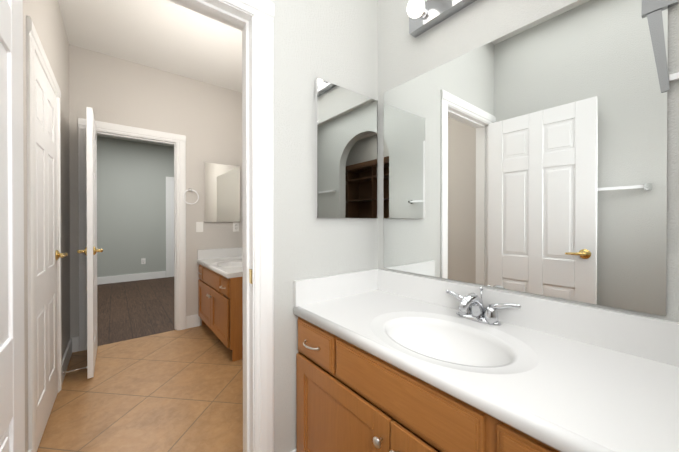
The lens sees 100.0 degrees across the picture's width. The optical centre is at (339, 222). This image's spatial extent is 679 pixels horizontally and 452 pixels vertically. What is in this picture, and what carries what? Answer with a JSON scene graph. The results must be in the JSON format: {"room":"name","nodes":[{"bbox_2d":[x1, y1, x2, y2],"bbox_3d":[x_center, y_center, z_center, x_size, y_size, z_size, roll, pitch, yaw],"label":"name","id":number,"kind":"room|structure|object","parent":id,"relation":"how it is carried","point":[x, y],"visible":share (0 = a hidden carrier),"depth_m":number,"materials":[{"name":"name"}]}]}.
{"room":"bathroom","nodes":[
{"label":"bathroom","id":0,"kind":"room"},
{"bbox_2d":[23,0,69,451],"bbox_3d":[-0.705,-0.204,0.291,0.120,2.780,5.720,0,0,-38],"label":"wall","id":1,"kind":"structure","parent":0,"point":[46,18],"depth_m":2.04,"materials":[{"name":"beige paint"}]},
{"bbox_2d":[0,0,24,451],"bbox_3d":[-0.658,0.160,0.493,0.151,2.030,0.715,0,0,-38],"label":"bathroom door","id":2,"kind":"structure","parent":1,"relation":"in","point":[12,397],"depth_m":0.69,"materials":[{"name":"white wood"}]},
{"bbox_2d":[26,15,61,451],"bbox_3d":[-1.759,0.115,1.639,0.139,2.130,0.920,0,0,-38],"label":"door frame","id":3,"kind":"structure","parent":1,"relation":"attached to","point":[34,46],"depth_m":1.33,"materials":[{"name":"white wood"}]},
{"bbox_2d":[35,55,67,449],"bbox_3d":[-1.708,0.155,1.679,0.100,2.030,0.732,0,0,-38],"label":"closet door","id":4,"kind":"structure","parent":1,"relation":"in","point":[48,254],"depth_m":1.65,"materials":[{"name":"white wood"}]},
{"bbox_2d":[62,337,75,382],"bbox_3d":[-2.208,1.109,2.317,0.030,0.135,0.686,0,0,-38],"label":"baseboard","id":5,"kind":"structure","parent":1,"relation":"attached to","point":[71,347],"depth_m":2.37,"materials":[{"name":"white wood"}]},
{"bbox_2d":[62,366,86,374],"bbox_3d":[-1.983,1.107,2.142,0.139,0.023,0.024,0,0,-38],"label":"door stop","id":6,"kind":"object","parent":5,"relation":"attached to","point":[63,372],"visible":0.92,"depth_m":2.13,"materials":[{"name":"silver metal"}]},
{"bbox_2d":[97,136,173,276],"bbox_3d":[-4.145,-0.230,5.730,4.300,2.780,0.120,0,0,-38],"label":"wall","id":7,"kind":"structure","parent":0,"point":[131,203],"depth_m":5.66,"materials":[{"name":"grey paint"}]},
{"bbox_2d":[97,271,165,284],"bbox_3d":[-4.683,1.095,5.224,2.580,0.135,0.013,0,0,-38],"label":"baseboard","id":8,"kind":"structure","parent":7,"relation":"attached to","point":[162,274],"depth_m":5.65,"materials":[{"name":"white wood"}]},
{"bbox_2d":[141,258,145,263],"bbox_3d":[-3.978,0.783,5.784,0.072,0.116,0.008,0,0,-38],"label":"outlet","id":9,"kind":"object","parent":7,"relation":"attached to","point":[143,260],"visible":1,"depth_m":5.78,"materials":[{"name":"white plastic"}]},
{"bbox_2d":[166,177,173,276],"bbox_3d":[-3.298,0.092,6.314,0.940,2.130,0.019,0,0,-38],"label":"door frame","id":10,"kind":"structure","parent":7,"relation":"attached to","point":[169,226],"depth_m":6.06,"materials":[{"name":"white wood"}]},
{"bbox_2d":[97,277,175,345],"bbox_3d":[-3.095,1.216,4.412,4.300,0.100,3.660,0,0,-38],"label":"floor","id":11,"kind":"structure","parent":0,"point":[128,310],"depth_m":3.83,"materials":[{"name":"brown carpet"}]},
{"bbox_2d":[37,325,242,451],"bbox_3d":[-0.548,1.238,-0.012,3.800,0.100,6.440,0,0,-38],"label":"floor","id":12,"kind":"structure","parent":0,"point":[176,391],"depth_m":1.90,"materials":[{"name":"beige tile"}]},
{"bbox_2d":[197,247,242,361],"bbox_3d":[-1.065,0.737,2.966,0.585,0.874,1.080,0,0,-38],"label":"bathroom vanity","id":13,"kind":"object","parent":12,"relation":"on","point":[220,296],"visible":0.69,"depth_m":2.63,"materials":[{"name":"brown wood"}]},
{"bbox_2d":[293,268,678,451],"bbox_3d":[0.373,0.721,0.993,0.580,0.924,1.220,0,0,-38],"label":"vanity","id":14,"kind":"object","parent":12,"relation":"on","point":[389,361],"visible":1,"depth_m":0.86,"materials":[{"name":"white stone"}]},
{"bbox_2d":[446,287,520,325],"bbox_3d":[0.512,0.329,1.101,0.166,0.140,0.294,0,0,-38],"label":"faucet","id":15,"kind":"object","parent":14,"relation":"on","point":[465,306],"depth_m":1.10,"materials":[{"name":"silver metal"}]},
{"bbox_2d":[58,0,241,146],"bbox_3d":[-1.292,-1.651,1.719,4.800,0.100,10.100,0,0,-38],"label":"ceiling","id":16,"kind":"structure","parent":0,"point":[169,36],"depth_m":2.47,"materials":[{"name":"paint"}]},
{"bbox_2d":[69,44,242,337],"bbox_3d":[-1.984,-0.217,3.002,4.300,2.780,0.120,0,0,-38],"label":"wall","id":17,"kind":"structure","parent":0,"point":[204,118],"depth_m":3.06,"materials":[{"name":"beige paint"}]},
{"bbox_2d":[76,336,78,347],"bbox_3d":[-3.041,1.109,2.255,1.468,0.135,0.013,0,0,-38],"label":"baseboard","id":18,"kind":"structure","parent":17,"relation":"attached to","point":[77,338],"depth_m":2.60,"materials":[{"name":"white wood"}]},
{"bbox_2d":[77,107,102,378],"bbox_3d":[-2.083,0.151,2.404,0.151,2.030,0.689,0,0,-38],"label":"door","id":19,"kind":"structure","parent":17,"relation":"in","point":[90,250],"depth_m":2.14,"materials":[{"name":"white wood"}]},
{"bbox_2d":[78,118,185,350],"bbox_3d":[-2.080,0.108,2.928,0.875,2.130,0.158,0,0,-38],"label":"door frame","id":20,"kind":"structure","parent":17,"relation":"attached to","point":[178,141],"depth_m":2.97,"materials":[{"name":"white wood"}]},
{"bbox_2d":[183,188,198,203],"bbox_3d":[-1.651,-0.291,3.162,0.161,0.180,0.040,0,0,-38],"label":"towel ring","id":21,"kind":"object","parent":17,"relation":"attached to","point":[189,190],"visible":1,"depth_m":3.16,"materials":[{"name":"silver metal"}]},
{"bbox_2d":[186,314,199,325],"bbox_3d":[-1.106,1.102,3.788,1.713,0.135,0.013,0,0,-38],"label":"baseboard","id":22,"kind":"structure","parent":17,"relation":"attached to","point":[191,322],"depth_m":3.19,"materials":[{"name":"white wood"}]},
{"bbox_2d":[196,222,202,231],"bbox_3d":[-1.586,0.049,3.234,0.072,0.116,0.010,0,0,-38],"label":"light switch","id":23,"kind":"object","parent":17,"relation":"attached to","point":[199,226],"visible":1,"depth_m":3.23,"materials":[{"name":"white plastic"}]},
{"bbox_2d":[204,162,239,221],"bbox_3d":[-1.386,-0.349,3.382,0.406,0.680,0.024,0,0,-38],"label":"mirror","id":24,"kind":"object","parent":17,"relation":"attached to","point":[221,192],"visible":1,"depth_m":3.36,"materials":[{"name":"silver metal"}]},
{"bbox_2d":[233,222,238,231],"bbox_3d":[-1.266,0.051,3.489,0.072,0.116,0.008,0,0,-38],"label":"outlet","id":25,"kind":"object","parent":17,"relation":"attached to","point":[235,226],"visible":1,"depth_m":3.48,"materials":[{"name":"white plastic"}]},
{"bbox_2d":[269,0,377,451],"bbox_3d":[-0.368,-0.208,1.259,1.610,2.780,0.120,0,0,-38],"label":"wall","id":26,"kind":"structure","parent":0,"point":[335,42],"depth_m":1.34,"materials":[{"name":"white paint"}]},
{"bbox_2d":[168,0,273,451],"bbox_3d":[-0.663,0.118,1.026,0.854,2.130,0.158,0,0,-38],"label":"door frame","id":27,"kind":"structure","parent":26,"relation":"attached to","point":[252,20],"depth_m":1.20,"materials":[{"name":"white wood"}]},
{"bbox_2d":[249,269,251,283],"bbox_3d":[-0.374,0.227,1.204,0.002,0.060,0.030,0,0,-38],"label":"strike plate","id":28,"kind":"object","parent":27,"relation":"attached to","point":[250,275],"visible":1,"depth_m":1.21,"materials":[{"name":"gold metal"}]},
{"bbox_2d":[315,78,377,217],"bbox_3d":[0.049,-0.357,1.495,0.412,0.665,0.024,0,0,-38],"label":"mirror","id":29,"kind":"object","parent":26,"relation":"attached to","point":[346,153],"visible":0.88,"depth_m":1.47,"materials":[{"name":"silver metal"}]},
{"bbox_2d":[378,0,678,321],"bbox_3d":[1.348,-0.204,0.405,0.220,2.780,3.350,0,0,-38],"label":"wall","id":30,"kind":"structure","parent":0,"point":[404,55],"depth_m":1.21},
{"bbox_2d":[407,0,476,37],"bbox_3d":[0.516,-0.983,1.151,0.151,0.100,0.620,0,0,-38],"label":"light bar","id":31,"kind":"object","parent":30,"relation":"attached to","point":[426,16],"visible":1,"depth_m":1.30,"materials":[{"name":"silver metal"}]},
{"bbox_2d":[384,0,667,315],"bbox_3d":[0.576,-0.235,1.196,0.005,0.985,1.050,0,0,-38],"label":"mirror","id":32,"kind":"object","parent":30,"relation":"attached to","point":[530,157],"visible":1,"depth_m":1.01,"materials":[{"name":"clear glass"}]},
{"bbox_2d":[641,0,678,91],"bbox_3d":[0.917,-0.518,0.756,0.015,0.315,0.159,0,0,-38],"label":"bracket","id":33,"kind":"object","parent":30,"relation":"attached to","point":[651,10],"visible":1,"depth_m":0.79,"materials":[{"name":"silver metal"}]}
]}

